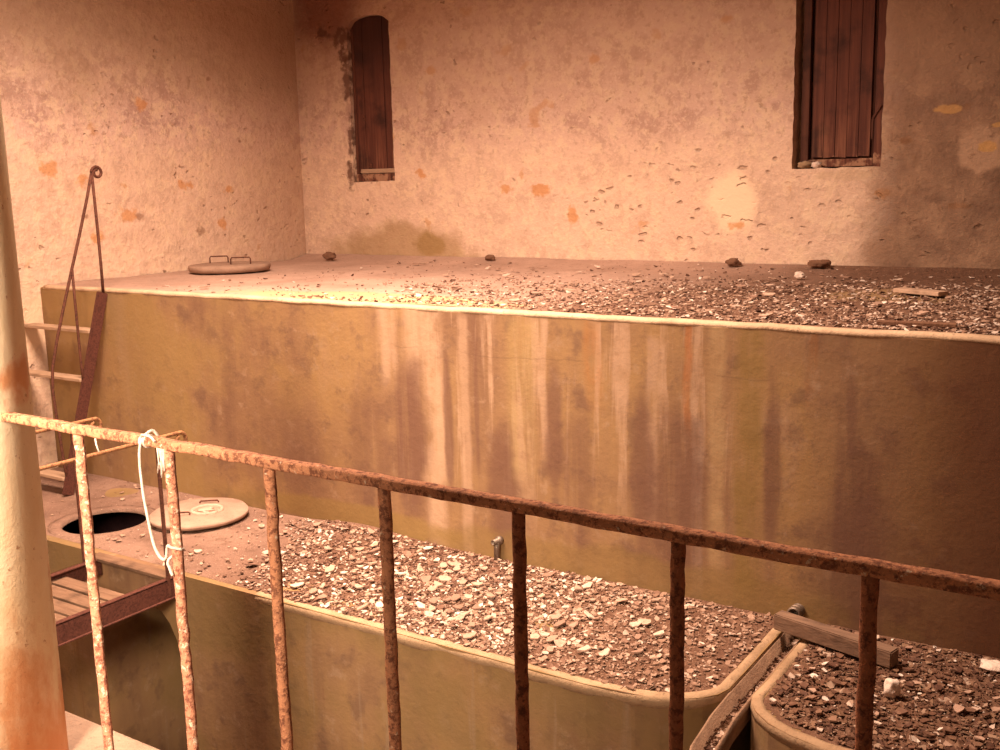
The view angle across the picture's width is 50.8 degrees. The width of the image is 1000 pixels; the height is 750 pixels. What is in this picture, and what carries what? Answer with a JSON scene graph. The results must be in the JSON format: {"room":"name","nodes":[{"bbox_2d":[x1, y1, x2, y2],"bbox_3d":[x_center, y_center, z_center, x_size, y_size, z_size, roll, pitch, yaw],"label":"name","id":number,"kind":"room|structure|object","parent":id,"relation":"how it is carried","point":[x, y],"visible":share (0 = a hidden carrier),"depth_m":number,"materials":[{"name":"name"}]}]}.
{"room":"abandoned winery","nodes":[
{"label":"abandoned winery","id":0,"kind":"room"},
{"bbox_2d":[65,711,158,749],"bbox_3d":[-0.628,1.796,-0.292,5.650,0.300,5.250,5,12,33],"label":"floor","id":1,"kind":"structure","parent":0,"point":[82,734],"depth_m":3.04,"materials":[{"name":"concrete"}]},
{"bbox_2d":[0,96,68,749],"bbox_3d":[-1.431,-1.037,2.546,0.340,4.295,0.340,5,12,33],"label":"column","id":2,"kind":"structure","parent":1,"relation":"on","point":[32,711],"depth_m":2.75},
{"bbox_2d":[0,412,999,749],"bbox_3d":[0.523,0.761,1.600,4.521,1.014,0.040,6,12,33],"label":"railing","id":3,"kind":"object","parent":1,"relation":"on","point":[871,570],"visible":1,"depth_m":1.91,"materials":[{"name":"metal"}]},
{"bbox_2d":[94,438,99,451],"bbox_3d":[-0.937,0.163,2.451,0.015,0.032,0.006,5,12,33],"label":"thread","id":4,"kind":"object","parent":3,"relation":"hanging from","point":[95,439],"visible":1,"depth_m":2.45},
{"bbox_2d":[138,429,184,575],"bbox_3d":[-0.759,0.287,2.381,0.106,0.326,0.051,5,12,33],"label":"cord","id":5,"kind":"object","parent":3,"relation":"hanging from","point":[160,452],"visible":0.98,"depth_m":2.37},
{"bbox_2d":[0,0,305,468],"bbox_3d":[-5.115,-0.019,5.937,0.400,7.350,11.150,5,12,33],"label":"wall","id":6,"kind":"structure","parent":0,"point":[187,111],"depth_m":8.67,"materials":[{"name":"paint"}]},
{"bbox_2d":[292,0,999,268],"bbox_3d":[2.382,-0.556,7.925,10.700,7.350,0.500,5,12,33],"label":"wall","id":7,"kind":"structure","parent":0,"point":[649,130],"depth_m":8.21,"materials":[{"name":"paint"}]},
{"bbox_2d":[350,16,394,181],"bbox_3d":[-1.147,-2.523,9.665,0.485,1.471,0.068,5,12,33],"label":"window","id":8,"kind":"structure","parent":7,"relation":"in","point":[370,48],"depth_m":9.67,"materials":[{"name":"brown wood"}]},
{"bbox_2d":[798,161,811,168],"bbox_3d":[2.202,-1.517,7.606,0.108,0.057,0.080,5,12,33],"label":"stone","id":9,"kind":"object","parent":7,"relation":"on","point":[805,164],"visible":1,"depth_m":7.58,"materials":[{"name":"stone"}]},
{"bbox_2d":[811,161,821,167],"bbox_3d":[2.268,-1.508,7.564,0.075,0.050,0.060,5,12,33],"label":"lump","id":10,"kind":"object","parent":7,"relation":"on","point":[817,164],"visible":1,"depth_m":7.55,"materials":[{"name":"white stone"}]},
{"bbox_2d":[800,0,887,168],"bbox_3d":[2.418,-2.394,7.375,0.575,1.851,0.093,5,12,33],"label":"window","id":11,"kind":"structure","parent":7,"relation":"in","point":[845,77],"depth_m":7.43,"materials":[{"name":"brown wood"}]},
{"bbox_2d":[812,0,875,157],"bbox_3d":[2.419,-2.431,7.385,0.406,1.781,0.039,5,12,33],"label":"shutter","id":12,"kind":"object","parent":11,"relation":"attached to","point":[844,32],"depth_m":7.43,"materials":[{"name":"brown wood"}]},
{"bbox_3d":[-0.721,4.101,3.818,9.900,0.200,11.150,5,12,33],"label":"floor","id":13,"kind":"structure","parent":0,"visible":0},
{"bbox_2d":[40,467,783,749],"bbox_3d":[-1.299,2.249,6.414,5.821,2.543,1.118,5,12,33],"label":"tank","id":14,"kind":"object","parent":13,"relation":"on","point":[453,696],"visible":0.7,"depth_m":5.49,"materials":[{"name":"concrete"}]},
{"bbox_2d":[24,165,107,494],"bbox_3d":[-3.266,-0.339,7.621,0.810,2.290,0.564,5,12,33],"label":"ladder","id":15,"kind":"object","parent":14,"relation":"on","point":[86,378],"depth_m":7.45,"materials":[{"name":"red iron"},{"name":"dark iron"},{"name":"wood"}]},
{"bbox_2d":[149,497,248,530],"bbox_3d":[-1.951,0.887,6.839,0.630,0.063,0.635,5,12,33],"label":"lid","id":16,"kind":"object","parent":14,"relation":"on","point":[197,513],"visible":0.88,"depth_m":6.77,"materials":[{"name":"metal"}]},
{"bbox_2d":[290,582,303,587],"bbox_3d":[-1.084,1.119,5.631,0.074,0.017,0.056,-7,12,-27],"label":"flake","id":17,"kind":"object","parent":14,"relation":"on","point":[295,585],"visible":1,"depth_m":5.62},
{"bbox_2d":[316,593,326,598],"bbox_3d":[-0.922,1.150,5.448,0.059,0.017,0.059,-8,12,-33],"label":"flake","id":18,"kind":"object","parent":14,"relation":"on","point":[323,595],"visible":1,"depth_m":5.45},
{"bbox_2d":[325,565,334,572],"bbox_3d":[-0.942,1.075,5.835,0.056,0.019,0.075,-3,10,-10],"label":"flake","id":19,"kind":"object","parent":14,"relation":"on","point":[329,568],"visible":1,"depth_m":5.83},
{"bbox_2d":[367,528,374,533],"bbox_3d":[-0.779,0.946,6.383,0.037,0.021,0.063,-8,12,-32],"label":"flake","id":20,"kind":"object","parent":14,"relation":"on","point":[370,531],"visible":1,"depth_m":6.38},
{"bbox_2d":[44,478,773,691],"bbox_3d":[-1.288,1.020,6.194,5.674,0.064,1.066,5,12,33],"label":"gravel","id":21,"kind":"object","parent":14,"relation":"on","point":[576,610],"visible":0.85,"depth_m":5.33,"materials":[{"name":"gravel"}]},
{"bbox_2d":[309,587,317,593],"bbox_3d":[-0.983,1.133,5.529,0.037,0.019,0.063,4,12,27],"label":"flake","id":22,"kind":"object","parent":21,"relation":"on","point":[313,590],"visible":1,"depth_m":5.53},
{"bbox_2d":[354,583,363,587],"bbox_3d":[-0.744,1.115,5.572,0.051,0.026,0.043,-3,10,-8],"label":"flake","id":23,"kind":"object","parent":21,"relation":"on","point":[355,584],"visible":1,"depth_m":5.56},
{"bbox_2d":[357,602,368,610],"bbox_3d":[-0.693,1.165,5.314,0.075,0.032,0.033,-7,12,-30],"label":"flake","id":24,"kind":"object","parent":21,"relation":"on","point":[365,605],"visible":1,"depth_m":5.30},
{"bbox_2d":[369,542,377,546],"bbox_3d":[-0.737,1.000,6.212,0.043,0.013,0.079,4,12,26],"label":"flake","id":25,"kind":"object","parent":21,"relation":"on","point":[374,544],"visible":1,"depth_m":6.20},
{"bbox_2d":[368,547,379,552],"bbox_3d":[-0.733,1.018,6.136,0.078,0.022,0.043,-6,11,-25],"label":"flake","id":26,"kind":"object","parent":21,"relation":"on","point":[377,548],"visible":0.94,"depth_m":6.12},
{"bbox_2d":[375,601,382,607],"bbox_3d":[-0.607,1.165,5.330,0.037,0.021,0.064,-7,12,-28],"label":"flake","id":27,"kind":"object","parent":21,"relation":"on","point":[379,604],"visible":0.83,"depth_m":5.33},
{"bbox_2d":[395,572,406,574],"bbox_3d":[-0.535,1.082,5.746,0.079,0.019,0.043,-2,10,-2],"label":"flake","id":28,"kind":"object","parent":21,"relation":"on","point":[399,573],"visible":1,"depth_m":5.74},
{"bbox_2d":[402,550,411,556],"bbox_3d":[-0.528,1.027,6.052,0.055,0.032,0.059,4,12,27],"label":"flake","id":29,"kind":"object","parent":21,"relation":"on","point":[406,553],"visible":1,"depth_m":6.05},
{"bbox_2d":[415,601,424,608],"bbox_3d":[-0.399,1.160,5.317,0.043,0.016,0.079,-6,11,-23],"label":"flake","id":30,"kind":"object","parent":21,"relation":"on","point":[420,605],"visible":1,"depth_m":5.31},
{"bbox_2d":[417,564,423,573],"bbox_3d":[-0.441,1.068,5.804,0.033,0.045,0.070,-7,12,-28],"label":"flake","id":31,"kind":"object","parent":21,"relation":"on","point":[419,567],"visible":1,"depth_m":5.80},
{"bbox_2d":[420,575,430,581],"bbox_3d":[-0.393,1.096,5.662,0.059,0.022,0.058,-7,12,-30],"label":"flake","id":32,"kind":"object","parent":21,"relation":"on","point":[426,578],"visible":1,"depth_m":5.66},
{"bbox_2d":[423,611,433,616],"bbox_3d":[-0.350,1.175,5.195,0.048,0.028,0.044,-8,12,-32],"label":"flake","id":33,"kind":"object","parent":21,"relation":"on","point":[426,613],"visible":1,"depth_m":5.19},
{"bbox_2d":[434,580,442,586],"bbox_3d":[-0.333,1.106,5.580,0.033,0.016,0.076,-8,12,-33],"label":"flake","id":34,"kind":"object","parent":21,"relation":"on","point":[437,583],"visible":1,"depth_m":5.57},
{"bbox_2d":[439,562,447,567],"bbox_3d":[-0.312,1.054,5.846,0.042,0.025,0.051,-7,12,-28],"label":"flake","id":35,"kind":"object","parent":21,"relation":"on","point":[442,564],"visible":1,"depth_m":5.84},
{"bbox_2d":[438,575,451,580],"bbox_3d":[-0.295,1.092,5.662,0.075,0.016,0.056,-1,10,4],"label":"flake","id":36,"kind":"object","parent":21,"relation":"on","point":[441,577],"visible":1,"depth_m":5.65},
{"bbox_2d":[448,561,461,565],"bbox_3d":[-0.254,1.052,5.875,0.074,0.020,0.056,-7,12,-30],"label":"flake","id":37,"kind":"object","parent":21,"relation":"on","point":[455,563],"visible":1,"depth_m":5.87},
{"bbox_2d":[450,594,460,600],"bbox_3d":[-0.226,1.141,5.391,0.056,0.025,0.075,-7,12,-27],"label":"flake","id":38,"kind":"object","parent":21,"relation":"on","point":[455,597],"visible":1,"depth_m":5.38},
{"bbox_2d":[453,565,460,570],"bbox_3d":[-0.238,1.063,5.792,0.045,0.023,0.048,-6,11,-23],"label":"flake","id":39,"kind":"object","parent":21,"relation":"on","point":[456,568],"visible":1,"depth_m":5.79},
{"bbox_2d":[453,605,463,609],"bbox_3d":[-0.211,1.158,5.271,0.062,0.024,0.037,-8,12,-33],"label":"flake","id":40,"kind":"object","parent":21,"relation":"on","point":[459,607],"visible":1,"depth_m":5.26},
{"bbox_2d":[453,614,465,620],"bbox_3d":[-0.200,1.185,5.147,0.059,0.022,0.059,1,10,11],"label":"flake","id":41,"kind":"object","parent":21,"relation":"on","point":[459,617],"visible":1,"depth_m":5.14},
{"bbox_2d":[464,594,472,598],"bbox_3d":[-0.161,1.135,5.407,0.046,0.020,0.030,-1,10,0],"label":"flake","id":42,"kind":"object","parent":21,"relation":"on","point":[467,596],"visible":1,"depth_m":5.40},
{"bbox_2d":[463,631,476,638],"bbox_3d":[-0.143,1.218,4.939,0.073,0.026,0.056,1,10,10],"label":"flake","id":43,"kind":"object","parent":21,"relation":"on","point":[472,634],"visible":1,"depth_m":4.93,"materials":[{"name":"stone"}]},
{"bbox_2d":[467,622,475,626],"bbox_3d":[-0.136,1.195,5.044,0.036,0.017,0.063,1,11,12],"label":"flake","id":44,"kind":"object","parent":21,"relation":"on","point":[471,624],"visible":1,"depth_m":5.04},
{"bbox_2d":[472,604,481,609],"bbox_3d":[-0.115,1.160,5.249,0.042,0.020,0.052,-10,13,-39],"label":"flake","id":45,"kind":"object","parent":21,"relation":"on","point":[475,607],"visible":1,"depth_m":5.25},
{"bbox_2d":[484,615,492,620],"bbox_3d":[-0.055,1.182,5.137,0.042,0.025,0.078,0,10,7],"label":"flake","id":46,"kind":"object","parent":21,"relation":"on","point":[487,617],"visible":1,"depth_m":5.12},
{"bbox_2d":[486,591,494,597],"bbox_3d":[-0.044,1.129,5.409,0.051,0.027,0.043,2,11,20],"label":"flake","id":47,"kind":"object","parent":21,"relation":"on","point":[488,594],"visible":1,"depth_m":5.40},
{"bbox_2d":[530,633,539,639],"bbox_3d":[0.162,1.221,4.914,0.042,0.023,0.078,-5,11,-17],"label":"flake","id":48,"kind":"object","parent":21,"relation":"on","point":[534,636],"visible":1,"depth_m":4.91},
{"bbox_2d":[539,630,549,636],"bbox_3d":[0.209,1.208,4.937,0.049,0.027,0.044,-4,11,-16],"label":"flake","id":49,"kind":"object","parent":21,"relation":"on","point":[542,633],"visible":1,"depth_m":4.93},
{"bbox_2d":[543,571,555,576],"bbox_3d":[0.269,1.075,5.683,0.079,0.016,0.043,-4,11,-17],"label":"flake","id":50,"kind":"object","parent":21,"relation":"on","point":[552,573],"visible":1,"depth_m":5.68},
{"bbox_2d":[546,635,558,642],"bbox_3d":[0.245,1.220,4.889,0.071,0.034,0.056,6,13,36],"label":"flake","id":51,"kind":"object","parent":21,"relation":"on","point":[551,638],"visible":1,"depth_m":4.88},
{"bbox_2d":[549,614,561,619],"bbox_3d":[0.270,1.177,5.133,0.063,0.017,0.037,-2,10,-5],"label":"flake","id":52,"kind":"object","parent":21,"relation":"on","point":[555,616],"visible":1,"depth_m":5.13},
{"bbox_2d":[553,619,565,627],"bbox_3d":[0.282,1.193,5.058,0.079,0.016,0.043,-10,13,-38],"label":"flake","id":53,"kind":"object","parent":21,"relation":"on","point":[561,622],"visible":1,"depth_m":5.05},
{"bbox_2d":[568,621,577,628],"bbox_3d":[0.352,1.193,5.030,0.033,0.014,0.076,4,12,27],"label":"flake","id":54,"kind":"object","parent":21,"relation":"on","point":[575,624],"visible":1,"depth_m":5.02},
{"bbox_2d":[582,582,592,588],"bbox_3d":[0.461,1.100,5.512,0.079,0.014,0.042,-10,13,-40],"label":"flake","id":55,"kind":"object","parent":21,"relation":"on","point":[589,584],"visible":1,"depth_m":5.51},
{"bbox_2d":[584,610,593,618],"bbox_3d":[0.437,1.170,5.148,0.041,0.029,0.078,-6,11,-25],"label":"flake","id":56,"kind":"object","parent":21,"relation":"on","point":[587,613],"visible":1,"depth_m":5.14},
{"bbox_2d":[598,648,609,656],"bbox_3d":[0.466,1.243,4.723,0.062,0.024,0.037,-8,12,-32],"label":"flake","id":57,"kind":"object","parent":21,"relation":"on","point":[606,651],"visible":1,"depth_m":4.72,"materials":[{"name":"stone"}]},
{"bbox_2d":[621,638,628,643],"bbox_3d":[0.575,1.223,4.850,0.032,0.020,0.041,6,12,34],"label":"flake","id":58,"kind":"object","parent":21,"relation":"on","point":[624,640],"visible":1,"depth_m":4.84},
{"bbox_2d":[631,648,643,653],"bbox_3d":[0.617,1.241,4.728,0.064,0.019,0.037,-5,11,-18],"label":"flake","id":59,"kind":"object","parent":21,"relation":"on","point":[638,651],"visible":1,"depth_m":4.71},
{"bbox_2d":[653,630,663,635],"bbox_3d":[0.739,1.203,4.907,0.063,0.017,0.037,-6,11,-26],"label":"flake","id":60,"kind":"object","parent":21,"relation":"on","point":[659,633],"visible":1,"depth_m":4.90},
{"bbox_2d":[427,585,437,591],"bbox_3d":[-0.355,1.117,5.520,0.063,0.020,0.037,-9,13,-35],"label":"flake","id":61,"kind":"object","parent":14,"relation":"on","point":[432,588],"visible":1,"depth_m":5.51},
{"bbox_2d":[429,605,435,611],"bbox_3d":[-0.338,1.169,5.257,0.036,0.022,0.062,-3,10,-7],"label":"flake","id":62,"kind":"object","parent":14,"relation":"on","point":[431,608],"visible":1,"depth_m":5.25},
{"bbox_2d":[429,596,436,603],"bbox_3d":[-0.341,1.146,5.356,0.045,0.026,0.049,-2,10,-2],"label":"flake","id":63,"kind":"object","parent":14,"relation":"on","point":[433,600],"visible":1,"depth_m":5.35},
{"bbox_2d":[459,579,467,584],"bbox_3d":[-0.201,1.102,5.607,0.042,0.010,0.079,1,11,14],"label":"flake","id":64,"kind":"object","parent":14,"relation":"on","point":[463,581],"visible":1,"depth_m":5.61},
{"bbox_2d":[471,582,482,585],"bbox_3d":[-0.121,1.103,5.574,0.063,0.015,0.036,0,10,8],"label":"flake","id":65,"kind":"object","parent":14,"relation":"on","point":[472,583],"visible":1,"depth_m":5.57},
{"bbox_2d":[491,536,503,560],"bbox_3d":[-0.017,0.987,5.953,0.050,0.150,0.065,8,14,41],"label":"drain pipe","id":66,"kind":"object","parent":14,"relation":"attached to","point":[498,540],"visible":0.99,"depth_m":5.94,"materials":[{"name":"metal"}]},
{"bbox_2d":[504,628,510,634],"bbox_3d":[0.035,1.211,4.973,0.033,0.018,0.040,0,10,10],"label":"flake","id":67,"kind":"object","parent":14,"relation":"on","point":[508,630],"visible":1,"depth_m":4.97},
{"bbox_2d":[546,646,553,652],"bbox_3d":[0.227,1.243,4.780,0.032,0.017,0.041,1,11,15],"label":"flake","id":68,"kind":"object","parent":14,"relation":"on","point":[549,649],"visible":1,"depth_m":4.77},
{"bbox_2d":[554,638,565,646],"bbox_3d":[0.269,1.231,4.839,0.057,0.025,0.060,5,12,31],"label":"flake","id":69,"kind":"object","parent":14,"relation":"on","point":[558,642],"visible":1,"depth_m":4.84,"materials":[{"name":"stone"}]},
{"bbox_2d":[574,584,581,589],"bbox_3d":[0.402,1.105,5.478,0.032,0.016,0.076,-3,10,-11],"label":"flake","id":70,"kind":"object","parent":14,"relation":"on","point":[576,587],"visible":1,"depth_m":5.46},
{"bbox_2d":[577,645,590,651],"bbox_3d":[0.380,1.239,4.763,0.076,0.014,0.033,-8,12,-34],"label":"flake","id":71,"kind":"object","parent":14,"relation":"on","point":[587,647],"visible":1,"depth_m":4.76,"materials":[{"name":"stone"}]},
{"bbox_2d":[616,598,627,601],"bbox_3d":[0.613,1.134,5.319,0.059,0.021,0.059,-8,12,-34],"label":"flake","id":72,"kind":"object","parent":14,"relation":"on","point":[620,599],"visible":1,"depth_m":5.31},
{"bbox_2d":[629,621,640,627],"bbox_3d":[0.642,1.185,5.015,0.063,0.020,0.037,-3,10,-8],"label":"flake","id":73,"kind":"object","parent":14,"relation":"on","point":[637,623],"visible":1,"depth_m":5.01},
{"bbox_2d":[634,633,641,639],"bbox_3d":[0.641,1.214,4.886,0.033,0.018,0.041,8,14,42],"label":"flake","id":74,"kind":"object","parent":14,"relation":"on","point":[637,636],"visible":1,"depth_m":4.88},
{"bbox_2d":[638,618,650,624],"bbox_3d":[0.692,1.180,5.041,0.075,0.018,0.056,4,12,29],"label":"flake","id":75,"kind":"object","parent":14,"relation":"on","point":[643,621],"visible":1,"depth_m":5.03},
{"bbox_2d":[40,253,999,658],"bbox_3d":[1.488,1.380,6.827,9.896,3.975,2.905,5,12,33],"label":"tank","id":76,"kind":"object","parent":13,"relation":"on","point":[878,443],"visible":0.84,"depth_m":5.67,"materials":[{"name":"concrete"}]},
{"bbox_2d":[188,255,270,273],"bbox_3d":[-2.259,-0.930,8.803,0.668,0.118,0.671,5,12,33],"label":"lid","id":77,"kind":"object","parent":76,"relation":"on","point":[228,267],"visible":1,"depth_m":8.60,"materials":[{"name":"metal"}]},
{"bbox_2d":[322,252,335,259],"bbox_3d":[-1.578,-1.107,9.789,0.134,0.074,0.090,5,12,33],"label":"stone","id":78,"kind":"object","parent":76,"relation":"on","point":[328,255],"visible":1,"depth_m":9.76,"materials":[{"name":"stone"}]},
{"bbox_2d":[485,255,494,259],"bbox_3d":[-0.085,-1.007,9.032,0.100,0.050,0.070,5,12,33],"label":"stone","id":79,"kind":"object","parent":76,"relation":"on","point":[487,257],"visible":1,"depth_m":9.00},
{"bbox_2d":[508,298,518,301],"bbox_3d":[0.079,-0.428,6.030,0.076,0.020,0.033,-6,11,-25],"label":"flake","id":80,"kind":"object","parent":76,"relation":"on","point":[515,299],"visible":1,"depth_m":6.02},
{"bbox_2d":[156,260,999,334],"bbox_3d":[1.068,-0.569,6.722,6.833,0.062,2.796,5,12,33],"label":"gravel","id":81,"kind":"object","parent":76,"relation":"on","point":[926,298],"visible":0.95,"depth_m":5.87,"materials":[{"name":"gravel"}]},
{"bbox_2d":[725,258,741,265],"bbox_3d":[1.740,-0.843,7.870,0.120,0.060,0.080,5,12,33],"label":"stone","id":82,"kind":"object","parent":76,"relation":"on","point":[732,261],"visible":1,"depth_m":7.84,"materials":[{"name":"stone"}]},
{"bbox_2d":[758,313,772,316],"bbox_3d":[1.302,-0.293,5.167,0.079,0.013,0.043,-2,10,-3],"label":"flake","id":83,"kind":"object","parent":76,"relation":"on","point":[768,314],"visible":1,"depth_m":5.16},
{"bbox_2d":[763,292,775,295],"bbox_3d":[1.558,-0.468,6.099,0.075,0.016,0.056,2,11,17],"label":"flake","id":84,"kind":"object","parent":76,"relation":"on","point":[764,293],"visible":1,"depth_m":6.08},
{"bbox_2d":[787,603,804,615],"bbox_3d":[1.413,1.129,5.025,0.068,0.073,0.094,5,12,33],"label":"coupling","id":85,"kind":"object","parent":76,"relation":"attached to","point":[798,609],"visible":0.63,"depth_m":5.01,"materials":[{"name":"metal"}]},
{"bbox_2d":[794,271,804,279],"bbox_3d":[1.999,-0.665,7.038,0.072,0.055,0.050,5,12,33],"label":"stone","id":86,"kind":"object","parent":76,"relation":"on","point":[799,275],"visible":1,"depth_m":7.02,"materials":[{"name":"stone"}]},
{"bbox_2d":[807,259,830,267],"bbox_3d":[2.281,-0.795,7.531,0.160,0.062,0.090,5,12,33],"label":"stone","id":87,"kind":"object","parent":76,"relation":"on","point":[823,263],"visible":1,"depth_m":7.50,"materials":[{"name":"stone"}]},
{"bbox_2d":[876,320,957,327],"bbox_3d":[1.887,-0.232,4.774,0.340,0.018,0.060,4,12,27],"label":"board","id":88,"kind":"object","parent":76,"relation":"on","point":[878,322],"visible":0.96,"depth_m":4.75,"materials":[{"name":"wood"}]},
{"bbox_2d":[893,287,948,295],"bbox_3d":[2.376,-0.471,5.954,0.090,0.024,0.300,-7,12,-30],"label":"board","id":89,"kind":"object","parent":76,"relation":"on","point":[918,291],"visible":1,"depth_m":5.91,"materials":[{"name":"wood"}]},
{"bbox_2d":[917,311,930,314],"bbox_3d":[2.046,-0.300,5.082,0.060,0.016,0.059,7,13,39],"label":"flake","id":90,"kind":"object","parent":76,"relation":"on","point":[919,312],"visible":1,"depth_m":5.08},
{"bbox_2d":[750,625,999,749],"bbox_3d":[2.881,2.652,3.712,3.985,2.523,1.105,5,12,33],"label":"tank","id":91,"kind":"object","parent":13,"relation":"on","point":[770,730],"visible":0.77,"depth_m":4.21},
{"bbox_2d":[689,633,801,749],"bbox_3d":[1.050,1.392,4.432,0.154,0.152,1.468,5,12,30],"label":"gutter","id":92,"kind":"object","parent":91,"relation":"attached to","point":[736,725],"visible":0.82,"depth_m":4.34,"materials":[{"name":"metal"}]},
{"bbox_2d":[703,639,799,749],"bbox_3d":[1.067,1.373,4.471,0.097,0.028,1.359,5,12,32],"label":"gravel","id":93,"kind":"object","parent":92,"relation":"on","point":[771,667],"visible":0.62,"depth_m":4.46,"materials":[{"name":"gravel"}]},
{"bbox_2d":[808,695,816,699],"bbox_3d":[1.264,1.306,4.276,0.024,0.020,0.042,-6,11,-23],"label":"shard","id":94,"kind":"object","parent":91,"relation":"on","point":[812,697],"visible":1,"depth_m":4.27},
{"bbox_2d":[808,688,816,692],"bbox_3d":[1.287,1.293,4.328,0.032,0.011,0.032,-8,12,-32],"label":"flake","id":95,"kind":"object","parent":91,"relation":"on","point":[813,690],"visible":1,"depth_m":4.33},
{"bbox_2d":[828,716,836,721],"bbox_3d":[1.298,1.340,4.103,0.039,0.014,0.039,6,12,34],"label":"shard","id":96,"kind":"object","parent":91,"relation":"on","point":[832,718],"visible":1,"depth_m":4.10},
{"bbox_2d":[829,662,838,667],"bbox_3d":[1.442,1.250,4.544,0.041,0.012,0.034,-11,14,-43],"label":"shard","id":97,"kind":"object","parent":91,"relation":"on","point":[833,664],"visible":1,"depth_m":4.54},
{"bbox_2d":[829,679,841,686],"bbox_3d":[1.399,1.280,4.389,0.053,0.023,0.025,5,12,31],"label":"shard","id":98,"kind":"object","parent":91,"relation":"on","point":[836,682],"visible":1,"depth_m":4.38},
{"bbox_2d":[773,610,898,668],"bbox_3d":[1.492,1.177,4.715,0.072,0.082,0.577,-11,14,-42],"label":"wooden beam","id":99,"kind":"structure","parent":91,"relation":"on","point":[840,640],"depth_m":4.71,"materials":[{"name":"wood"}]},
{"bbox_2d":[768,624,999,749],"bbox_3d":[1.890,1.317,4.143,1.549,0.053,1.046,5,12,33],"label":"gravel","id":100,"kind":"object","parent":91,"relation":"on","point":[949,701],"visible":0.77,"depth_m":4.27,"materials":[{"name":"gravel"}]},
{"bbox_2d":[800,682,808,688],"bbox_3d":[1.264,1.286,4.372,0.039,0.011,0.039,-9,13,-37],"label":"shard","id":101,"kind":"object","parent":100,"relation":"on","point":[804,685],"visible":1,"depth_m":4.37},
{"bbox_2d":[815,709,822,714],"bbox_3d":[1.258,1.330,4.158,0.026,0.017,0.053,4,11,26],"label":"shard","id":102,"kind":"object","parent":100,"relation":"on","point":[819,711],"visible":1,"depth_m":4.15},
{"bbox_2d":[883,678,900,698],"bbox_3d":[1.588,1.269,4.265,0.065,0.084,0.060,5,12,33],"label":"lump","id":103,"kind":"object","parent":100,"relation":"on","point":[892,688],"visible":1,"depth_m":4.25,"materials":[{"name":"white stone"}]},
{"bbox_2d":[895,708,907,714],"bbox_3d":[1.570,1.319,4.127,0.041,0.016,0.034,-4,11,-14],"label":"shard","id":104,"kind":"object","parent":100,"relation":"on","point":[902,711],"visible":1,"depth_m":4.12},
{"bbox_2d":[905,681,913,687],"bbox_3d":[1.694,1.277,4.354,0.033,0.008,0.045,8,15,41],"label":"shard","id":105,"kind":"object","parent":100,"relation":"on","point":[908,683],"visible":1,"depth_m":4.35},
{"bbox_2d":[923,731,935,737],"bbox_3d":[1.614,1.351,3.964,0.027,0.018,0.040,-8,12,-32],"label":"shard","id":106,"kind":"object","parent":100,"relation":"on","point":[928,734],"visible":1,"depth_m":3.96},
{"bbox_2d":[943,725,955,732],"bbox_3d":[1.706,1.345,4.001,0.041,0.015,0.034,1,11,12],"label":"shard","id":107,"kind":"object","parent":100,"relation":"on","point":[946,728],"visible":1,"depth_m":4.00},
{"bbox_2d":[964,707,975,712],"bbox_3d":[1.847,1.316,4.137,0.039,0.011,0.039,7,13,37],"label":"shard","id":108,"kind":"object","parent":100,"relation":"on","point":[967,709],"visible":1,"depth_m":4.13},
{"bbox_2d":[973,742,982,746],"bbox_3d":[1.766,1.363,3.888,0.045,0.016,0.024,-4,11,-12],"label":"shard","id":109,"kind":"object","parent":100,"relation":"on","point":[976,744],"visible":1,"depth_m":3.88},
{"bbox_2d":[979,658,999,671],"bbox_3d":[2.102,1.242,4.483,0.110,0.043,0.090,5,12,33],"label":"stone","id":110,"kind":"object","parent":100,"relation":"on","point":[990,665],"visible":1,"depth_m":4.47,"materials":[{"name":"stone"}]},
{"bbox_2d":[991,707,999,712],"bbox_3d":[1.951,1.308,4.135,0.044,0.021,0.041,3,11,23],"label":"flake","id":111,"kind":"object","parent":100,"relation":"on","point":[994,709],"visible":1,"depth_m":4.13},
{"bbox_2d":[902,667,913,670],"bbox_3d":[1.734,1.248,4.475,0.051,0.016,0.030,8,14,40],"label":"shard","id":112,"kind":"object","parent":91,"relation":"on","point":[903,668],"visible":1,"depth_m":4.47},
{"bbox_2d":[935,684,942,690],"bbox_3d":[1.794,1.281,4.311,0.029,0.012,0.051,5,12,32],"label":"shard","id":113,"kind":"object","parent":91,"relation":"on","point":[937,687],"visible":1,"depth_m":4.31},
{"bbox_2d":[943,740,951,746],"bbox_3d":[1.649,1.363,3.894,0.026,0.008,0.036,-3,10,-10],"label":"flake","id":114,"kind":"object","parent":91,"relation":"on","point":[946,743],"visible":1,"depth_m":3.89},
{"bbox_2d":[953,667,961,672],"bbox_3d":[1.944,1.253,4.475,0.034,0.014,0.041,6,13,35],"label":"shard","id":115,"kind":"object","parent":91,"relation":"on","point":[958,670],"visible":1,"depth_m":4.47},
{"bbox_2d":[953,704,964,713],"bbox_3d":[1.802,1.314,4.144,0.043,0.022,0.043,-11,14,-42],"label":"flake","id":116,"kind":"object","parent":91,"relation":"on","point":[957,708],"visible":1,"depth_m":4.14,"materials":[{"name":"stone"}]},
{"bbox_2d":[973,736,985,741],"bbox_3d":[1.784,1.351,3.923,0.041,0.019,0.044,5,12,30],"label":"flake","id":117,"kind":"object","parent":91,"relation":"on","point":[980,738],"visible":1,"depth_m":3.92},
{"bbox_2d":[981,713,989,716],"bbox_3d":[1.895,1.322,4.102,0.043,0.011,0.024,-5,11,-18],"label":"shard","id":118,"kind":"object","parent":91,"relation":"on","point":[982,714],"visible":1,"depth_m":4.10},
{"bbox_3d":[-4.590,1.981,2.753,4.250,0.230,5.850,5,12,33],"label":"floor","id":119,"kind":"structure","parent":0,"visible":0},
{"bbox_2d":[35,417,187,646],"bbox_3d":[-2.507,0.863,5.396,0.772,0.923,1.733,5,12,33],"label":"gangway","id":120,"kind":"object","parent":119,"relation":"on","point":[69,591],"visible":0.54,"depth_m":5.71,"materials":[{"name":"red iron"},{"name":"brown iron"},{"name":"wood"}]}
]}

